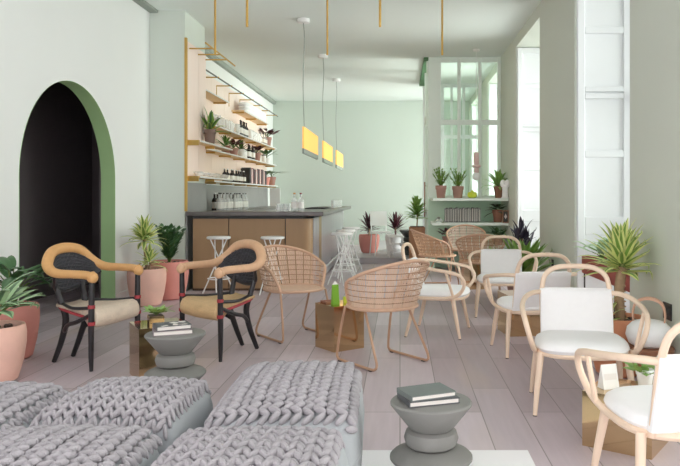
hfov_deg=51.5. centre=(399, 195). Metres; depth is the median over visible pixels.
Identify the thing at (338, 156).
pendant
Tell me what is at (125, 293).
baseboard
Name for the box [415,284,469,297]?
seat cushion
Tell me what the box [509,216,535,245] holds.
cordyline
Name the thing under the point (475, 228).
tub chair
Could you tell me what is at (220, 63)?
trim
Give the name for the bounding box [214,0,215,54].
light
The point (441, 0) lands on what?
light
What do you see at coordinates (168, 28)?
wall pier
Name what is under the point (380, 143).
wall
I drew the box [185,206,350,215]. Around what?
countertop
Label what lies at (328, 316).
table
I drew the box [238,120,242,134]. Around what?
bottle
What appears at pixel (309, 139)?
pendant
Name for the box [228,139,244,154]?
potted croton
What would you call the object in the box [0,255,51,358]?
fig
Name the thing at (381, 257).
platform
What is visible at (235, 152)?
pot
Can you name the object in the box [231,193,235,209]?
bottle
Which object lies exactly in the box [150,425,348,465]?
knitted pouffe
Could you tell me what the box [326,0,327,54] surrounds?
light
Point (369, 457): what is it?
rug
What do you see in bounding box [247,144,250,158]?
bottle
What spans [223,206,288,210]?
countertop
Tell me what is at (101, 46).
wall
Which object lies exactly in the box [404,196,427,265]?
potted plant
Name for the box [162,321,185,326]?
print
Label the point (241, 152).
pot
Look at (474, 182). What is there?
window
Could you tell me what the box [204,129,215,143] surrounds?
pot
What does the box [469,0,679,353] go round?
wall
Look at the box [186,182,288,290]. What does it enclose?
counter
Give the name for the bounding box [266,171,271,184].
potted peperomia
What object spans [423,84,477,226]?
wall
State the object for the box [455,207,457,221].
book
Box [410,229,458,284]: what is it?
tub chair
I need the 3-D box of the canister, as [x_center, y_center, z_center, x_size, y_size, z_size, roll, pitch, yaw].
[-3.091,-0.858,15.850,0.117,0.212,0.120,0,0,5]
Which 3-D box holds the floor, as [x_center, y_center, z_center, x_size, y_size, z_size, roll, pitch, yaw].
[-1.000,1.300,8.050,7.000,0.100,20.100,0,0,0]
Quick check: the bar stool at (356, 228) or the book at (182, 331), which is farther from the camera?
the bar stool at (356, 228)
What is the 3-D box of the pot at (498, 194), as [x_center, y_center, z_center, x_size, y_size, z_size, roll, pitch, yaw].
[1.640,-0.065,11.600,0.177,0.196,0.174,0,0,0]
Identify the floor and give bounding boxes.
[14,245,679,465]
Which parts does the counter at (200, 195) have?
panel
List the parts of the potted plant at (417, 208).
planter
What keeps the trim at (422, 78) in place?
attached to the wall partition at (435, 208)
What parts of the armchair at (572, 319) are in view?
arm, leg, leg, seat frame, leg, leg, arm, arm post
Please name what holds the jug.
on the shelving at (223, 101)
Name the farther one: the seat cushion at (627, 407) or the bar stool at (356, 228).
the bar stool at (356, 228)
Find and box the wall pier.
[150,10,204,260]
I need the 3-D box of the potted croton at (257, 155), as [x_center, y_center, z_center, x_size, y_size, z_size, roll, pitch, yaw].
[-3.070,-0.917,15.088,0.350,0.330,0.413,0,0,0]
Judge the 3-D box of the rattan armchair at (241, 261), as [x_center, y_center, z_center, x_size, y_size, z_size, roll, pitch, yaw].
[-1.403,0.805,5.617,0.608,0.897,0.539,0,0,41]
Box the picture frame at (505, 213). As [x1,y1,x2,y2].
[502,210,508,222]
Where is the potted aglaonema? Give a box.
[0,271,44,381]
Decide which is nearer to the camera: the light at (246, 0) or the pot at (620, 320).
the pot at (620, 320)
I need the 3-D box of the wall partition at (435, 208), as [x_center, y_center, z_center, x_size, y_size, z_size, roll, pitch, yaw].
[1.135,-0.595,12.330,1.270,3.690,0.080,0,0,0]
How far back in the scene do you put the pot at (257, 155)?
15.03 m
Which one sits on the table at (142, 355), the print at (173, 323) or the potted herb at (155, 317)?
the potted herb at (155, 317)
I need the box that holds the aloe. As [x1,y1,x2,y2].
[200,107,227,143]
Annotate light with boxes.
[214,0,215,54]
[246,0,247,26]
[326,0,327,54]
[379,0,380,26]
[441,0,442,54]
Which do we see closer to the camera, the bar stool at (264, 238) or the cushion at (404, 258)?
the cushion at (404, 258)
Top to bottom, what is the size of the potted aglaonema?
0.734 m
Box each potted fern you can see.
[433,167,448,197]
[450,168,466,197]
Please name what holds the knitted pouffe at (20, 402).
on the floor
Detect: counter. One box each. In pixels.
[185,206,350,290]
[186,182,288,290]
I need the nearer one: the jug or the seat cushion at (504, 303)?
the seat cushion at (504, 303)
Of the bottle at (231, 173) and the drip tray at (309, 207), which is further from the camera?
the bottle at (231, 173)
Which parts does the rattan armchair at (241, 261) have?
arm, leg, seat rail, seat, arm, leg, arm rail, leg, seat rail, weave cord, rail, red cord, leg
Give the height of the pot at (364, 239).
0.366 m
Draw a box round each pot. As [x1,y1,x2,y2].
[0,301,39,358]
[0,320,26,381]
[127,266,166,306]
[147,314,163,322]
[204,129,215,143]
[229,148,238,154]
[237,149,244,156]
[255,153,260,160]
[263,137,271,145]
[269,177,275,184]
[359,234,379,252]
[385,234,403,252]
[435,186,446,197]
[442,236,454,244]
[452,186,463,197]
[492,210,501,221]
[494,186,502,197]
[593,312,641,377]
[635,367,653,384]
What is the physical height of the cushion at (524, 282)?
0.309 m
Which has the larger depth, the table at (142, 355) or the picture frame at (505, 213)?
the picture frame at (505, 213)
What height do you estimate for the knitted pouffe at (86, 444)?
0.434 m
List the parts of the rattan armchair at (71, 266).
leg, red cord, seat rail, weave cord, rail, leg, arm rail, leg, arm, seat, seat rail, leg, arm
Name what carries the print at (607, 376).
attached to the menu card
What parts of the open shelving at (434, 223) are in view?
panel, shelf, shelf, shelf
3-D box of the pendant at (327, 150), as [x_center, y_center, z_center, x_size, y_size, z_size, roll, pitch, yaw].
[-1.330,-1.512,12.868,0.170,1.855,1.704,0,0,0]
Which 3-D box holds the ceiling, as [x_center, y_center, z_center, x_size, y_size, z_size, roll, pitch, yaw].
[-1.000,-2.500,8.050,7.000,0.120,20.100,0,0,0]
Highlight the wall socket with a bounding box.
[663,301,671,320]
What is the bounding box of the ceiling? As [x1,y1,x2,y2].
[145,0,541,100]
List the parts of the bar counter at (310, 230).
panel, panel, panel, panel, panel, panel, panel, panel, panel, panel, foot rail, panel, panel, panel, panel, panel, panel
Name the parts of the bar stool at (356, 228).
seat, leg, leg, leg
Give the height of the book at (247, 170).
0.300 m
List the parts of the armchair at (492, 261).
arm, leg, seat frame, arm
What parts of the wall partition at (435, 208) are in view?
panel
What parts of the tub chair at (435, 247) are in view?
sled leg, sled leg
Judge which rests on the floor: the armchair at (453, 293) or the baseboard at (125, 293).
the armchair at (453, 293)
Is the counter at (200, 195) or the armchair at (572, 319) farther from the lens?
the counter at (200, 195)
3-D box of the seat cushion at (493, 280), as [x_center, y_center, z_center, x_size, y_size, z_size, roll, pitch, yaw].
[1.078,0.865,7.380,0.536,0.080,0.510,0,0,6]
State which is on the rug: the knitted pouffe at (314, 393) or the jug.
the knitted pouffe at (314, 393)
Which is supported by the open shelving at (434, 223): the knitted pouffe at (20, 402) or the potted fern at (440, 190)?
the potted fern at (440, 190)
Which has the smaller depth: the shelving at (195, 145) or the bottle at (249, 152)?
the shelving at (195, 145)
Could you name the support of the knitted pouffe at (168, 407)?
on the floor
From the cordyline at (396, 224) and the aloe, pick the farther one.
the cordyline at (396, 224)
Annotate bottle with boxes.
[212,193,216,210]
[216,193,221,208]
[222,168,226,181]
[226,169,229,181]
[226,194,230,209]
[230,169,233,181]
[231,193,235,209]
[235,170,238,182]
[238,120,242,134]
[243,171,245,182]
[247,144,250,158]
[251,145,254,159]
[291,193,297,207]
[298,193,303,207]
[331,281,339,304]
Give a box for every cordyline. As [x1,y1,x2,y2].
[358,211,381,252]
[385,212,407,252]
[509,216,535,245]
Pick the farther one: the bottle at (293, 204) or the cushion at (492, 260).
the bottle at (293, 204)
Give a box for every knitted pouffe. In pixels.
[0,381,67,431]
[0,423,162,465]
[29,376,212,454]
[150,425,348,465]
[204,360,363,465]
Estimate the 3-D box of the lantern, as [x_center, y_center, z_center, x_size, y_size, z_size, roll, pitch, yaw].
[1.600,0.806,4.500,0.290,0.315,0.290,0,0,0]
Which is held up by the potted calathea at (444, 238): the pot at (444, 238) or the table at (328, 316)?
the pot at (444, 238)
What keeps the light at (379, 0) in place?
hanging from the ceiling
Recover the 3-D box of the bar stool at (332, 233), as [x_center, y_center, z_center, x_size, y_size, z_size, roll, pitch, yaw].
[-0.820,0.879,9.850,0.300,0.732,0.300,0,0,33]
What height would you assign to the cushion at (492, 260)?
0.309 m
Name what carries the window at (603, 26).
in the wall at (551, 28)
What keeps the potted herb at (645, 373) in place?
on the table at (617, 439)
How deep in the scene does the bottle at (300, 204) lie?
9.32 m
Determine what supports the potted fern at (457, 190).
on the open shelving at (434, 223)
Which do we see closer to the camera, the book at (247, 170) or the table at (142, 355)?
the table at (142, 355)
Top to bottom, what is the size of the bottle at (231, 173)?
0.241 m
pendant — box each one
[297,17,317,159]
[318,54,332,165]
[332,78,342,170]
[472,49,480,180]
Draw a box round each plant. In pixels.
[151,223,188,299]
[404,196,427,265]
[489,234,552,289]
[572,237,629,311]
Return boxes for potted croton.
[216,135,235,152]
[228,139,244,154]
[234,140,249,156]
[250,145,264,160]
[258,128,279,145]
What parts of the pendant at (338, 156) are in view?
cord, light panel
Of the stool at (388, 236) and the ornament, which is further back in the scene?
the stool at (388, 236)
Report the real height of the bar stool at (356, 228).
0.732 m
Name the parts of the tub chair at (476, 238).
sled leg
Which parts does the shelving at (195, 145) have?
panel, panel, shelf, rail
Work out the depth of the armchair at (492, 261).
7.60 m
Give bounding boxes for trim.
[19,81,114,297]
[133,0,157,12]
[205,49,275,103]
[419,57,427,85]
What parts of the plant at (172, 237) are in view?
pot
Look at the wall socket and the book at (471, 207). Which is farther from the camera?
the book at (471, 207)
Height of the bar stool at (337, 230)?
0.732 m
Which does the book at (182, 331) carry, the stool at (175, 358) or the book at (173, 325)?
the book at (173, 325)
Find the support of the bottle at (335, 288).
on the table at (328, 316)
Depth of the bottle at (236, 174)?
13.17 m
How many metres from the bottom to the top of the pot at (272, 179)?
0.206 m
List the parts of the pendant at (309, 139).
cord, light panel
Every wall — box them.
[0,0,272,301]
[19,82,100,300]
[273,101,468,239]
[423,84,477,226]
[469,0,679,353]
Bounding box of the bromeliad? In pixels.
[485,204,506,221]
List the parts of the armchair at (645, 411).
arm post, leg, arm, leg, seat frame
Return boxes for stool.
[144,328,205,379]
[202,236,230,293]
[259,236,284,294]
[327,232,355,285]
[335,229,355,277]
[340,227,361,271]
[387,235,403,256]
[390,392,472,465]
[399,230,408,254]
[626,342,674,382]
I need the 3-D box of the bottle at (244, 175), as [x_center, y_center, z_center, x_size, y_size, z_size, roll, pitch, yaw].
[-3.081,-0.373,13.800,0.091,0.241,0.089,0,0,26]
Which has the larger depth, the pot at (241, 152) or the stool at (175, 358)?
the pot at (241, 152)
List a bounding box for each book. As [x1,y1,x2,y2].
[152,320,191,331]
[152,326,192,336]
[241,168,249,182]
[397,382,456,401]
[397,393,459,407]
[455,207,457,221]
[471,207,473,221]
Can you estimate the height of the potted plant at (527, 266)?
0.829 m
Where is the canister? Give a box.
[262,153,265,161]
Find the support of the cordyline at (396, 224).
on the platform
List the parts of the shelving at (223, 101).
panel, shelf, panel, panel, shelf, shelf, panel, rail, shelf, panel, panel, panel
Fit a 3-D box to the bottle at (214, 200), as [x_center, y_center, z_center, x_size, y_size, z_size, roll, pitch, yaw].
[-3.021,0.097,11.400,0.091,0.302,0.089,0,0,0]
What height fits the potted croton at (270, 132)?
0.400 m
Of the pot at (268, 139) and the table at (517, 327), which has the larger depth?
the pot at (268, 139)
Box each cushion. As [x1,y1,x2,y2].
[403,257,424,294]
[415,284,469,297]
[477,273,513,283]
[481,249,521,273]
[497,296,539,310]
[512,271,570,310]
[535,330,629,355]
[540,287,613,332]
[603,385,679,432]
[647,354,679,433]
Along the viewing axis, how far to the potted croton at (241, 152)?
13.55 m
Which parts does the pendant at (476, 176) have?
globe, cord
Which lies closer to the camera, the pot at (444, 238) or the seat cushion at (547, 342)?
the seat cushion at (547, 342)
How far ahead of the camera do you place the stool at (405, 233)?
13.48 m
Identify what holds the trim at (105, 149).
attached to the wall at (101, 46)
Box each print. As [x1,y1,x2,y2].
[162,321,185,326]
[604,373,616,379]
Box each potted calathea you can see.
[438,228,459,244]
[486,226,505,244]
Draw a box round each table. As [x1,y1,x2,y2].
[129,317,182,376]
[315,300,363,352]
[463,264,483,289]
[497,290,539,336]
[582,378,668,459]
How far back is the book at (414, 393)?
2.84 m
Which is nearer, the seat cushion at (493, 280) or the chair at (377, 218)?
the seat cushion at (493, 280)
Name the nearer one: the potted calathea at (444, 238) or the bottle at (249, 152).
the potted calathea at (444, 238)
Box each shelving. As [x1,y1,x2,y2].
[184,37,234,210]
[205,69,277,187]
[427,198,508,267]
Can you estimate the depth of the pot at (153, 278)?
7.87 m
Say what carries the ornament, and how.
on the open shelving at (434, 223)
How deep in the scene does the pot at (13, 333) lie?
4.65 m
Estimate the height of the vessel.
0.130 m
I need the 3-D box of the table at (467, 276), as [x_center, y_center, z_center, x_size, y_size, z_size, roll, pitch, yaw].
[1.050,1.068,9.520,0.302,0.364,0.302,0,0,-11]
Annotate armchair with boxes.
[41,242,143,371]
[176,239,265,361]
[401,242,475,339]
[468,235,537,317]
[483,252,576,358]
[520,263,650,416]
[574,322,679,465]
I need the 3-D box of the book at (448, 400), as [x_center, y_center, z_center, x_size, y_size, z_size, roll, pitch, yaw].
[0.115,0.826,2.870,0.215,0.022,0.160,0,0,-18]
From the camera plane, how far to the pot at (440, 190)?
11.54 m
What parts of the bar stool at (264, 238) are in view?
seat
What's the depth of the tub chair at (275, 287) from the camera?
6.46 m
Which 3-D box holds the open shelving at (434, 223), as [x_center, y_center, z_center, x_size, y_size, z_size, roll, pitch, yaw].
[1.123,0.642,11.829,1.285,1.215,0.918,0,0,0]
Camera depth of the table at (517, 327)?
6.25 m
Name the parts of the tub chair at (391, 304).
sled leg, seat, sled leg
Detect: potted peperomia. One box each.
[260,149,275,162]
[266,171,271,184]
[269,171,278,184]
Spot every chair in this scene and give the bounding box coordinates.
[255,244,328,343]
[336,259,429,371]
[369,211,393,255]
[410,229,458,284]
[446,224,485,270]
[455,234,504,289]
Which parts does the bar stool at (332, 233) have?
leg, leg, seat, leg, leg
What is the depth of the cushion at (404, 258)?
6.35 m
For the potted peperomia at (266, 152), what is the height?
0.328 m
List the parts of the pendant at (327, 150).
cord, light panel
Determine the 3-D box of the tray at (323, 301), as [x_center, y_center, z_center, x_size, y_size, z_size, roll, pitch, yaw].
[-0.585,0.879,5.840,0.126,0.013,0.108,0,0,-34]
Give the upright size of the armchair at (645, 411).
0.818 m
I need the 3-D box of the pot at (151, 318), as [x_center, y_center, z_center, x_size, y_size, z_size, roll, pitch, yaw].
[-1.720,0.863,4.930,0.100,0.045,0.100,0,0,-29]
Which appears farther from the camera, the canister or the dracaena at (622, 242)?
the canister
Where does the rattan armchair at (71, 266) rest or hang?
on the floor
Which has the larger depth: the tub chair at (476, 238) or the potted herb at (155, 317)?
the tub chair at (476, 238)
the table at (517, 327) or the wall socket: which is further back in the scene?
the table at (517, 327)
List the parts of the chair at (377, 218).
backrest, seat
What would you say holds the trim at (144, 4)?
attached to the wall at (101, 46)
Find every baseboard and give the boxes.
[115,290,129,297]
[343,240,359,244]
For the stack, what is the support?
on the shelving at (223, 101)
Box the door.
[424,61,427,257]
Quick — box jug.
[248,129,255,138]
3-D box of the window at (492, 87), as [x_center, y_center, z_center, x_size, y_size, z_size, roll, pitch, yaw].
[2.100,-0.510,13.285,0.620,3.520,1.730,0,0,0]
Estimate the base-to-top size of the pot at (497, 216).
0.206 m
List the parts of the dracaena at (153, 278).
stem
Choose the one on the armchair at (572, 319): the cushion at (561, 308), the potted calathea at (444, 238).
the cushion at (561, 308)
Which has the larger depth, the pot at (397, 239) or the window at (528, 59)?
the pot at (397, 239)
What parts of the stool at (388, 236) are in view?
seat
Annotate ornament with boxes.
[500,180,509,197]
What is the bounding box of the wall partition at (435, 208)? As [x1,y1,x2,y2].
[428,57,500,241]
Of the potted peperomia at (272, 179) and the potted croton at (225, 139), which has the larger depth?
the potted peperomia at (272, 179)
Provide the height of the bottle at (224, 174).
0.241 m
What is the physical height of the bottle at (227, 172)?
0.241 m
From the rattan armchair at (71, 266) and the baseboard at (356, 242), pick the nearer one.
the rattan armchair at (71, 266)
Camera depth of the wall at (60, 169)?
8.94 m
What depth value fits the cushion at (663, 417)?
2.59 m
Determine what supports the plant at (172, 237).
on the floor
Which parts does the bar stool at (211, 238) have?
leg, seat, leg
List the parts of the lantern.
handle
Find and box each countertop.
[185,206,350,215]
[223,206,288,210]
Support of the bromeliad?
on the open shelving at (434, 223)
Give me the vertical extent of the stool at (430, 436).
0.400 m
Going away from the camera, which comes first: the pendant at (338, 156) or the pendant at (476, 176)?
the pendant at (476, 176)
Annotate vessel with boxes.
[467,190,476,197]
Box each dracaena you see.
[120,214,166,306]
[480,169,506,197]
[575,218,658,377]
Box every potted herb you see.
[143,304,174,322]
[623,362,654,384]
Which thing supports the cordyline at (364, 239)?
on the platform
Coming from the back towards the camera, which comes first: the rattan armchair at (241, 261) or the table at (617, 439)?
the rattan armchair at (241, 261)
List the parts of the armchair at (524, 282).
arm post, leg, arm, leg, seat frame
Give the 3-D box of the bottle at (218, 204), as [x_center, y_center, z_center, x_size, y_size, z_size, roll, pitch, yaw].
[-2.842,0.097,11.000,0.091,0.302,0.089,0,0,0]
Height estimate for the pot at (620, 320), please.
0.406 m
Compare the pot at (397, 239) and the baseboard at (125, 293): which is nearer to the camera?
the baseboard at (125, 293)
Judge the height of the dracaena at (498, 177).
0.485 m
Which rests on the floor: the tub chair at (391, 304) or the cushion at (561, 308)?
the tub chair at (391, 304)
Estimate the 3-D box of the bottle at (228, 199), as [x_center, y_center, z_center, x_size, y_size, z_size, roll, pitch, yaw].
[-3.027,0.097,12.350,0.089,0.302,0.091,0,0,20]
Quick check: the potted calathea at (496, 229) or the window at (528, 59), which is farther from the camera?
the potted calathea at (496, 229)
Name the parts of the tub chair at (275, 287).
sled leg, seat, sled leg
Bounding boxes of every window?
[472,105,477,194]
[489,84,496,194]
[517,48,539,271]
[577,0,629,312]
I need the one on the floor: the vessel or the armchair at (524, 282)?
the armchair at (524, 282)
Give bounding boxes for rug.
[361,450,534,465]
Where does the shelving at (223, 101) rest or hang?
attached to the wall at (101, 46)
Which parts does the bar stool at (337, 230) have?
seat, leg, leg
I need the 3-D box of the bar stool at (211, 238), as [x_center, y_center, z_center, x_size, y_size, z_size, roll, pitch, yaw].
[-2.310,0.879,8.920,0.300,0.732,0.300,0,0,39]
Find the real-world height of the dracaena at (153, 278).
1.047 m
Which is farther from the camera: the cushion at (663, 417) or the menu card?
the menu card
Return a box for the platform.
[359,240,408,263]
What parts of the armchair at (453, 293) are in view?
leg, leg, arm, seat frame, arm, arm post, leg, arm post, leg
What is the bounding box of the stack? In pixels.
[239,102,265,121]
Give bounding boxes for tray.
[305,207,329,208]
[320,299,339,303]
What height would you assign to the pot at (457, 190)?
0.196 m
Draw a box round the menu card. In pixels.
[597,363,618,389]

